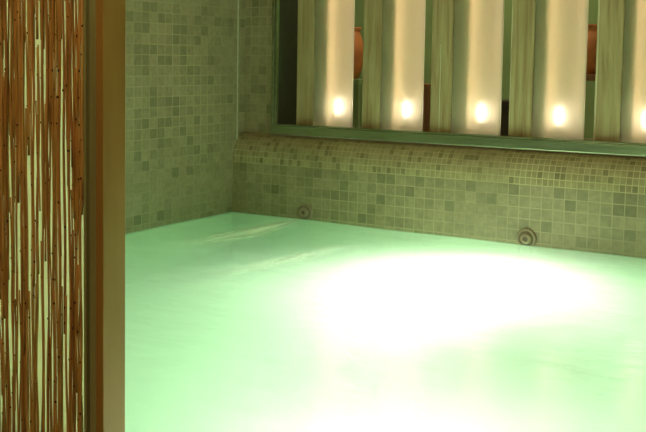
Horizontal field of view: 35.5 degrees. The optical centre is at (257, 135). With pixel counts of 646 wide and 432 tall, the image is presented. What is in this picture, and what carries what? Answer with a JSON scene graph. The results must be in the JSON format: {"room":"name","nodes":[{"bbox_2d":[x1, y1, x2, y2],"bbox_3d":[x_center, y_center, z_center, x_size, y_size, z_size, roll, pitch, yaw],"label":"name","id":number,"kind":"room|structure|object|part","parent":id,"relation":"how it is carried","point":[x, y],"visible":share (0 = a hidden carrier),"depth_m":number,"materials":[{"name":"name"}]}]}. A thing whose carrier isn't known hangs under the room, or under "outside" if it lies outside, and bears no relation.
{"room":"indoor spa pool","nodes":[
{"label":"indoor spa pool","id":0,"kind":"room"},
{"bbox_2d":[125,0,244,232],"bbox_3d":[-1.573,-0.604,2.875,0.001,2.320,5.490,4,5,34],"label":"wall","id":1,"kind":"structure","parent":0,"point":[181,55],"depth_m":4.74,"materials":[{"name":"tile"}]},
{"bbox_2d":[236,0,238,138],"bbox_3d":[-0.093,-0.948,5.064,0.004,1.935,0.007,4,5,34],"label":"trim","id":2,"kind":"structure","parent":1,"relation":"attached to","point":[238,0],"depth_m":5.11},
{"bbox_2d":[244,0,273,134],"bbox_3d":[0.019,-0.961,5.069,0.182,1.906,0.001,4,5,34],"label":"wall","id":3,"kind":"structure","parent":0,"point":[258,13],"depth_m":5.12,"materials":[{"name":"tile"}]},
{"bbox_2d":[232,161,645,257],"bbox_3d":[1.548,0.370,4.014,4.030,0.274,0.001,4,5,34],"label":"wall","id":4,"kind":"structure","parent":0,"point":[567,218],"depth_m":4.47,"materials":[{"name":"tile"}]},
{"bbox_2d":[296,203,311,218],"bbox_3d":[0.226,0.373,4.888,0.089,0.089,0.018,4,5,34],"label":"jet","id":5,"kind":"object","parent":4,"relation":"attached to","point":[304,211],"visible":0.99,"depth_m":4.88,"materials":[{"name":"plastic"}]},
{"bbox_2d":[233,133,645,194],"bbox_3d":[1.578,0.161,4.040,4.030,0.140,0.102,4,5,34],"label":"tiled ledge","id":6,"kind":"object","parent":4,"relation":"attached to","point":[610,173],"depth_m":4.48,"materials":[{"name":"tile"}]},
{"bbox_2d":[516,228,536,245],"bbox_3d":[1.145,0.437,4.277,0.089,0.089,0.018,4,5,34],"label":"jet","id":7,"kind":"object","parent":4,"relation":"attached to","point":[526,236],"visible":0.96,"depth_m":4.27,"materials":[{"name":"plastic"}]},
{"bbox_2d":[274,125,645,156],"bbox_3d":[1.559,0.084,4.971,5.500,0.060,1.230,4,5,34],"label":"floor","id":8,"kind":"structure","parent":0,"point":[312,125],"depth_m":5.02,"materials":[{"name":"stone"}]},
{"bbox_2d":[353,79,362,127],"bbox_3d":[0.519,-0.164,5.609,0.220,0.312,0.220,4,5,34],"label":"plant stand","id":9,"kind":"object","parent":8,"relation":"on","point":[357,82],"visible":0.23,"depth_m":5.47,"materials":[{"name":"green paint"}]},
{"bbox_3d":[0.545,-0.138,5.479,0.024,0.282,0.024,4,5,34],"label":"leg","id":10,"kind":"part","parent":9,"relation":"part of","materials":[{"name":"green paint"}]},
{"bbox_2d":[353,27,362,78],"bbox_3d":[0.523,-0.461,5.586,0.150,0.285,0.150,4,5,34],"label":"vase","id":11,"kind":"object","parent":9,"relation":"on","point":[358,42],"visible":0.42,"depth_m":5.53,"materials":[{"name":"ceramic"}]},
{"bbox_2d":[406,83,443,132],"bbox_3d":[0.914,-0.130,5.346,0.230,0.295,0.210,4,5,34],"label":"wooden box","id":12,"kind":"object","parent":8,"relation":"on","point":[427,86],"visible":0.02,"depth_m":5.25,"materials":[{"name":"brown wood"}]},
{"bbox_3d":[0.916,-0.265,5.336,0.230,0.025,0.210,4,5,34],"label":"lid","id":13,"kind":"part","parent":12,"relation":"part of","materials":[{"name":"brown wood"}]},
{"bbox_2d":[481,99,518,136],"bbox_3d":[1.267,-0.072,5.114,0.250,0.222,0.210,4,5,34],"label":"chest","id":14,"kind":"object","parent":8,"relation":"on","point":[504,102],"visible":0.02,"depth_m":5.01,"materials":[{"name":"black"}]},
{"bbox_3d":[1.268,-0.172,5.106,0.250,0.022,0.210,4,5,34],"label":"lid","id":15,"kind":"part","parent":14,"relation":"part of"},
{"bbox_2d":[574,74,612,141],"bbox_3d":[1.613,-0.119,4.879,0.220,0.360,0.220,4,5,34],"label":"plant stand","id":16,"kind":"object","parent":8,"relation":"on","point":[589,77],"visible":0.02,"depth_m":4.76,"materials":[{"name":"brown wood"}]},
{"bbox_2d":[586,24,596,74],"bbox_3d":[1.616,-0.418,4.856,0.180,0.240,0.180,4,5,34],"label":"vase","id":17,"kind":"object","parent":16,"relation":"on","point":[592,28],"visible":0.23,"depth_m":4.79,"materials":[{"name":"ceramic"}]},
{"bbox_2d":[353,0,597,138],"bbox_3d":[1.940,-0.921,5.449,5.500,2.000,0.100,4,5,34],"label":"wall","id":18,"kind":"structure","parent":0,"point":[359,4],"depth_m":5.76,"materials":[{"name":"green paint"}]},
{"bbox_3d":[-0.725,0.746,0.634,4.030,0.110,2.560,4,5,34],"label":"floor","id":19,"kind":"structure","parent":0,"visible":0},
{"bbox_2d":[0,0,125,431],"bbox_3d":[-0.420,-0.271,1.803,0.439,2.155,0.061,4,5,34],"label":"screen","id":20,"kind":"object","parent":19,"relation":"on","point":[62,62],"visible":1,"depth_m":1.76,"materials":[{"name":"brown wood"}]},
{"bbox_3d":[-0.423,-0.374,1.810,0.369,1.890,0.004,4,5,34],"label":"frosted pane","id":21,"kind":"part","parent":20,"relation":"part of","materials":[{"name":"brown wood"}]},
{"bbox_3d":[-0.244,-0.362,1.676,0.017,1.950,0.056,4,5,34],"label":"post","id":22,"kind":"part","parent":20,"relation":"part of","materials":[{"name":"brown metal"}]},
{"bbox_3d":[0.760,1.076,2.897,4.130,0.980,2.908,4,5,34],"label":"basin","id":23,"kind":"object","parent":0,"visible":0},
{"bbox_2d":[125,211,645,431],"bbox_3d":[0.761,1.042,2.894,4.038,0.956,2.816,4,5,34],"label":"pool water","id":24,"kind":"object","parent":23,"relation":"in","point":[297,325],"visible":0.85,"depth_m":2.88,"materials":[{"name":"green liquid"}]},
{"bbox_2d":[242,224,281,232],"bbox_3d":[-0.147,0.435,4.400,0.620,0.001,1.196,4,5,34],"label":"foam","id":25,"kind":"object","parent":24,"relation":"on","point":[278,225],"visible":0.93,"depth_m":4.56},
{"label":"wall header","id":26,"kind":"structure","parent":0,"visible":0},
{"bbox_2d":[270,0,645,155],"bbox_3d":[1.752,-0.678,4.077,3.868,1.520,0.312,4,5,34],"label":"window","id":27,"kind":"structure","parent":26,"relation":"in","point":[284,12],"depth_m":4.88,"materials":[{"name":"wood"}]},
{"bbox_2d":[296,0,354,126],"bbox_3d":[0.352,-0.780,4.933,0.330,1.460,0.102,4,5,34],"label":"panel","id":28,"kind":"object","parent":27,"relation":"attached to","point":[325,41],"visible":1,"depth_m":4.92,"materials":[{"name":"beige wood"}]},
{"bbox_2d":[362,0,425,130],"bbox_3d":[0.659,-0.761,4.729,0.331,1.460,0.102,4,5,34],"label":"panel","id":29,"kind":"object","parent":27,"relation":"attached to","point":[394,30],"visible":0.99,"depth_m":4.72,"materials":[{"name":"beige wood"}]},
{"bbox_3d":[1.700,0.060,4.048,3.848,0.052,0.122,4,5,34],"label":"rail","id":30,"kind":"part","parent":27,"relation":"part of","materials":[{"name":"wood"}]},
{"bbox_2d":[430,0,503,134],"bbox_3d":[0.960,-0.742,4.527,0.352,1.460,0.104,4,5,34],"label":"panel","id":31,"kind":"object","parent":27,"relation":"attached to","point":[467,56],"visible":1,"depth_m":4.52,"materials":[{"name":"beige wood"}]},
{"bbox_2d":[508,0,588,139],"bbox_3d":[1.270,-0.723,4.322,0.341,1.460,0.102,4,5,34],"label":"panel","id":32,"kind":"object","parent":27,"relation":"attached to","point":[548,61],"visible":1,"depth_m":4.31,"materials":[{"name":"beige wood"}]},
{"bbox_2d":[593,0,645,142],"bbox_3d":[1.579,-0.704,4.116,0.342,1.460,0.102,4,5,34],"label":"panel","id":33,"kind":"object","parent":27,"relation":"attached to","point":[620,78],"visible":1,"depth_m":4.14,"materials":[{"name":"beige wood"}]},
{"bbox_3d":[1.565,-0.701,4.077,0.322,1.460,0.006,4,5,34],"label":"frosted pane","id":34,"kind":"part","parent":33,"relation":"part of","materials":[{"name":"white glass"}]}
]}

